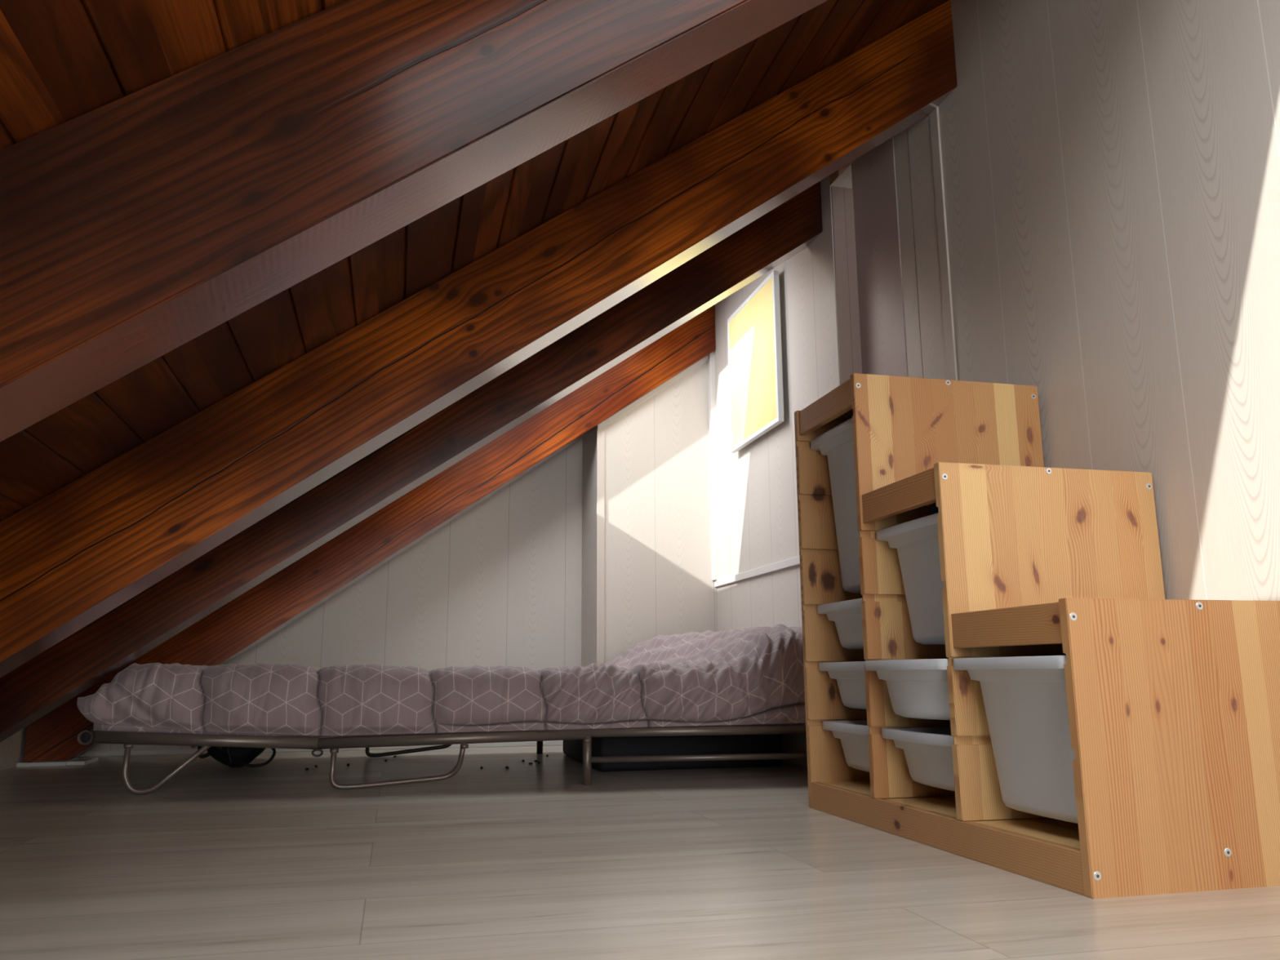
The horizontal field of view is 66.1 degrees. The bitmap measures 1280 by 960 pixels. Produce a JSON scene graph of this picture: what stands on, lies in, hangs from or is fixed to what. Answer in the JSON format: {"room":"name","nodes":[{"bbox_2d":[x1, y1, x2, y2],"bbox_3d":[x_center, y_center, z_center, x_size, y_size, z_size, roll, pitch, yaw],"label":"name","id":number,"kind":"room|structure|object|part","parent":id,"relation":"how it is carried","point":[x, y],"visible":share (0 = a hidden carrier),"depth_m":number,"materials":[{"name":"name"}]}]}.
{"room":"attic bedroom","nodes":[
{"label":"attic bedroom","id":0,"kind":"room"},
{"bbox_2d":[0,725,31,770],"bbox_3d":[-1.543,0.198,0.710,0.200,0.700,6.550,2,-11,-14],"label":"wall","id":1,"kind":"structure","parent":0,"point":[11,748],"depth_m":3.27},
{"bbox_2d":[16,757,98,767],"bbox_3d":[-2.023,0.979,3.414,0.215,0.013,0.174,2,-11,-14],"label":"trim","id":2,"kind":"structure","parent":1,"relation":"attached to","point":[82,761],"depth_m":3.35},
{"bbox_2d":[88,438,582,751],"bbox_3d":[-1.222,0.074,4.251,2.600,2.300,0.200,2,-11,-14],"label":"wall","id":3,"kind":"structure","parent":0,"point":[500,583],"depth_m":4.19,"materials":[{"name":"white paint"}]},
{"bbox_2d":[80,740,563,756],"bbox_3d":[-1.223,1.075,3.942,2.003,0.018,0.012,2,-11,-14],"label":"baseboard","id":4,"kind":"structure","parent":3,"relation":"attached to","point":[90,753],"depth_m":3.91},
{"bbox_2d":[404,225,406,299],"bbox_3d":[-0.240,-0.689,1.262,3.250,2.516,6.650,2,-11,-14],"label":"roof","id":5,"kind":"structure","parent":0,"point":[406,225],"depth_m":1.97,"materials":[{"name":"brown wood"}]},
{"bbox_2d":[0,0,949,521],"bbox_3d":[-0.286,-0.590,1.231,2.924,2.178,6.450,2,-11,-14],"label":"ceiling","id":6,"kind":"structure","parent":0,"point":[61,61],"depth_m":1.84,"materials":[{"name":"brown wood"}]},
{"bbox_2d":[23,304,715,761],"bbox_3d":[-0.897,0.061,3.873,2.496,1.944,0.130,2,-11,-14],"label":"rafter","id":7,"kind":"object","parent":6,"relation":"attached to","point":[255,615],"visible":0.56,"depth_m":3.78,"materials":[{"name":"brown wood"}]},
{"bbox_2d":[0,181,822,742],"bbox_3d":[-0.633,-0.159,2.813,2.496,1.964,0.132,2,-11,-14],"label":"rafter","id":8,"kind":"object","parent":6,"relation":"attached to","point":[114,640],"visible":0.56,"depth_m":2.72,"materials":[{"name":"brown wood"}]},
{"bbox_2d":[0,0,827,441],"bbox_3d":[-0.194,-0.518,1.218,2.576,2.051,0.128,2,-11,-14],"label":"rafter","id":9,"kind":"object","parent":6,"relation":"attached to","point":[135,226],"visible":1,"depth_m":1.08,"materials":[{"name":"brown wood"}]},
{"bbox_2d":[0,0,957,677],"bbox_3d":[-0.433,-0.319,2.180,2.576,2.033,0.130,2,-11,-14],"label":"rafter","id":10,"kind":"object","parent":6,"relation":"attached to","point":[78,553],"visible":1,"depth_m":2.10,"materials":[{"name":"brown wood"}]},
{"bbox_2d":[0,745,1279,959],"bbox_3d":[-0.189,0.572,1.052,3.150,0.120,6.700,2,-11,-14],"label":"floor","id":11,"kind":"structure","parent":0,"point":[273,860],"depth_m":1.45,"materials":[{"name":"laminate"}]},
{"bbox_2d":[207,746,275,767],"bbox_3d":[-1.347,0.893,3.290,0.207,0.125,0.221,7,-13,-32],"label":"bag","id":12,"kind":"object","parent":11,"relation":"on","point":[232,757],"visible":0.49,"depth_m":3.21,"materials":[{"name":"black fabric"}]},
{"bbox_2d":[77,724,807,795],"bbox_3d":[-0.530,0.836,3.128,2.043,0.164,1.230,2,-11,-14],"label":"bed","id":13,"kind":"object","parent":11,"relation":"on","point":[203,742],"visible":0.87,"depth_m":2.63,"materials":[{"name":"metal"}]},
{"bbox_3d":[-1.130,0.675,2.554,0.572,0.057,0.031,1,-11,-8],"label":"rail","id":14,"kind":"part","parent":13,"relation":"part of","materials":[{"name":"metal"}]},
{"bbox_3d":[-0.507,0.695,2.642,0.719,0.044,0.029,1,-11,-8],"label":"rail","id":15,"kind":"part","parent":13,"relation":"part of","materials":[{"name":"metal"}]},
{"bbox_2d":[93,722,805,737],"bbox_3d":[-0.524,0.750,3.140,2.000,0.071,1.133,2,-11,-14],"label":"mattress","id":16,"kind":"object","parent":13,"relation":"on","point":[105,727],"visible":0.09,"depth_m":2.55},
{"bbox_2d":[76,623,805,736],"bbox_3d":[-0.525,0.621,3.115,2.066,0.302,1.202,2,-11,-14],"label":"quilt","id":17,"kind":"object","parent":16,"relation":"on","point":[754,675],"visible":0.98,"depth_m":2.64,"materials":[{"name":"fabric"}]},
{"bbox_3d":[-0.379,0.968,3.728,0.023,0.135,0.023,-7,-13,31],"label":"post","id":18,"kind":"part","parent":13,"relation":"part of","materials":[{"name":"metal"}]},
{"bbox_3d":[-0.144,0.762,2.685,0.024,0.135,0.024,2,-11,-14],"label":"post","id":19,"kind":"part","parent":13,"relation":"part of","materials":[{"name":"metal"}]},
{"bbox_3d":[0.161,0.699,2.740,0.894,0.026,0.025,1,-11,-8],"label":"rail","id":20,"kind":"part","parent":13,"relation":"part of","materials":[{"name":"metal"}]},
{"bbox_2d":[563,733,782,771],"bbox_3d":[0.085,0.917,3.423,0.602,0.112,0.700,2,-11,-14],"label":"storage box","id":21,"kind":"object","parent":11,"relation":"on","point":[728,744],"visible":0.6,"depth_m":3.09,"materials":[{"name":"fabric"}]},
{"bbox_2d":[794,373,1279,898],"bbox_3d":[0.700,0.204,1.891,0.440,0.913,0.941,2,-11,-14],"label":"storage unit","id":22,"kind":"object","parent":11,"relation":"on","point":[1174,704],"visible":0.94,"depth_m":1.69,"materials":[{"name":"brown wood"}]},
{"bbox_3d":[0.423,-0.162,2.218,0.018,0.058,0.289,2,-11,-14],"label":"rail","id":23,"kind":"part","parent":22,"relation":"part of","materials":[{"name":"brown wood"}]},
{"bbox_3d":[0.590,0.291,2.331,0.440,0.913,0.018,2,-11,-14],"label":"panel","id":24,"kind":"part","parent":22,"relation":"part of","materials":[{"name":"brown wood"}]},
{"bbox_2d":[810,417,860,592],"bbox_3d":[0.640,0.068,2.226,0.421,0.362,0.296,2,-11,-14],"label":"storage bin","id":25,"kind":"object","parent":22,"relation":"in","point":[837,443],"visible":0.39,"depth_m":2.21,"materials":[{"name":"plastic"}]},
{"bbox_2d":[817,598,863,648],"bbox_3d":[0.642,0.321,2.177,0.421,0.100,0.296,2,-11,-14],"label":"storage bin","id":26,"kind":"object","parent":22,"relation":"in","point":[846,615],"visible":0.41,"depth_m":2.16,"materials":[{"name":"plastic"}]},
{"bbox_2d":[818,661,866,709],"bbox_3d":[0.641,0.448,2.151,0.421,0.100,0.296,2,-11,-14],"label":"storage bin","id":27,"kind":"object","parent":22,"relation":"in","point":[850,677],"visible":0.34,"depth_m":2.13,"materials":[{"name":"plastic"}]},
{"bbox_2d":[822,720,869,772],"bbox_3d":[0.644,0.575,2.127,0.425,0.100,0.296,2,-11,-14],"label":"storage bin","id":28,"kind":"object","parent":22,"relation":"in","point":[852,734],"visible":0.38,"depth_m":2.11,"materials":[{"name":"plastic"}]},
{"bbox_3d":[0.497,0.032,1.876,0.018,0.058,0.290,2,-11,-14],"label":"rail","id":29,"kind":"part","parent":22,"relation":"part of","materials":[{"name":"brown wood"}]},
{"bbox_2d":[865,658,950,719],"bbox_3d":[0.670,0.391,1.848,0.443,0.105,0.296,2,-11,-14],"label":"storage bin","id":30,"kind":"object","parent":22,"relation":"in","point":[917,688],"visible":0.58,"depth_m":1.76,"materials":[{"name":"plastic"}]},
{"bbox_2d":[876,512,945,644],"bbox_3d":[0.715,0.199,1.897,0.421,0.228,0.296,2,-11,-14],"label":"storage bin","id":31,"kind":"object","parent":22,"relation":"in","point":[916,541],"visible":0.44,"depth_m":1.87,"materials":[{"name":"plastic"}]},
{"bbox_2d":[881,726,955,791],"bbox_3d":[0.704,0.517,1.831,0.427,0.100,0.296,2,-11,-14],"label":"storage bin","id":32,"kind":"object","parent":22,"relation":"in","point":[927,750],"visible":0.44,"depth_m":1.79,"materials":[{"name":"plastic"}]},
{"bbox_3d":[0.663,0.206,2.044,0.440,0.856,0.018,2,-11,-14],"label":"panel","id":33,"kind":"part","parent":22,"relation":"part of","materials":[{"name":"brown wood"}]},
{"bbox_3d":[0.572,0.229,1.532,0.018,0.058,0.290,2,-11,-14],"label":"rail","id":34,"kind":"part","parent":22,"relation":"part of","materials":[{"name":"brown wood"}]},
{"bbox_2d":[953,655,1077,823],"bbox_3d":[0.760,0.399,1.546,0.421,0.238,0.296,2,-11,-14],"label":"storage bin","id":35,"kind":"object","parent":22,"relation":"in","point":[1024,698],"visible":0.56,"depth_m":1.49,"materials":[{"name":"plastic"}]},
{"bbox_3d":[0.737,0.273,1.726,0.440,0.600,0.018,2,-11,-14],"label":"panel","id":36,"kind":"part","parent":22,"relation":"part of","materials":[{"name":"brown wood"}]},
{"bbox_3d":[0.810,0.371,1.402,0.440,0.397,0.018,2,-11,-14],"label":"panel","id":37,"kind":"part","parent":22,"relation":"part of","materials":[{"name":"brown wood"}]},
{"bbox_2d":[581,361,718,666],"bbox_3d":[0.205,-0.113,4.381,0.882,2.700,0.400,2,-11,-14],"label":"wall","id":38,"kind":"structure","parent":0,"point":[658,557],"depth_m":4.09,"materials":[{"name":"white paint"}]},
{"bbox_2d":[595,427,604,666],"bbox_3d":[-0.160,0.420,3.970,0.032,1.300,0.012,2,-11,-14],"label":"trim","id":39,"kind":"structure","parent":38,"relation":"attached to","point":[600,572],"depth_m":3.99,"materials":[{"name":"laminate"}]},
{"bbox_2d":[596,355,708,430],"bbox_3d":[0.070,-0.388,4.184,0.509,0.395,0.017,2,-11,-14],"label":"trim","id":40,"kind":"structure","parent":38,"relation":"attached to","point":[705,359],"depth_m":4.17,"materials":[{"name":"white wood"}]},
{"bbox_2d":[714,164,852,767],"bbox_3d":[0.643,-0.255,3.670,0.375,2.700,1.255,2,-11,-14],"label":"wall","id":41,"kind":"structure","parent":0,"point":[757,495],"depth_m":3.46,"materials":[{"name":"white paint"}]},
{"bbox_2d":[707,351,719,580],"bbox_3d":[0.311,-0.069,4.170,0.023,0.988,0.036,2,-11,-14],"label":"trim","id":42,"kind":"structure","parent":41,"relation":"attached to","point":[711,362],"depth_m":4.15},
{"bbox_2d":[727,270,784,453],"bbox_3d":[0.432,-0.425,3.689,0.036,0.552,0.512,2,-11,-14],"label":"wall picture","id":43,"kind":"object","parent":41,"relation":"attached to","point":[754,334],"visible":1,"depth_m":3.64,"materials":[{"name":"yellow paper"}]},
{"bbox_2d":[714,555,799,586],"bbox_3d":[0.460,0.316,3.504,0.012,0.027,1.229,2,-11,-14],"label":"trim","id":44,"kind":"structure","parent":41,"relation":"attached to","point":[795,561],"depth_m":3.58,"materials":[{"name":"white wood"}]},
{"bbox_2d":[829,160,854,185],"bbox_3d":[0.651,-1.056,3.139,0.080,0.232,0.066,2,-11,-14],"label":"trim","id":45,"kind":"structure","parent":41,"relation":"attached to","point":[833,177],"depth_m":3.10,"materials":[{"name":"brown wood"}]},
{"bbox_2d":[831,186,862,385],"bbox_3d":[0.650,-0.044,2.970,0.073,1.815,0.007,2,-11,-14],"label":"trim","id":46,"kind":"structure","parent":41,"relation":"attached to","point":[842,206],"depth_m":3.08,"materials":[{"name":"laminate"}]},
{"bbox_2d":[937,0,1279,600],"bbox_3d":[1.407,-0.830,0.763,0.295,2.700,4.865,2,-11,-14],"label":"wall","id":47,"kind":"structure","parent":0,"point":[1111,168],"depth_m":1.90,"materials":[{"name":"white paint"}]},
{"bbox_2d":[851,136,908,377],"bbox_3d":[0.719,-0.217,2.879,0.004,2.080,0.270,2,-11,-14],"label":"door","id":48,"kind":"structure","parent":47,"relation":"in","point":[876,217],"depth_m":2.95,"materials":[{"name":"laminate"}]},
{"bbox_2d":[893,106,957,380],"bbox_3d":[0.779,-0.256,2.630,0.006,2.100,0.243,2,-11,-14],"label":"trim","id":49,"kind":"structure","parent":47,"relation":"attached to","point":[922,213],"depth_m":2.69,"materials":[{"name":"laminate"}]}
]}

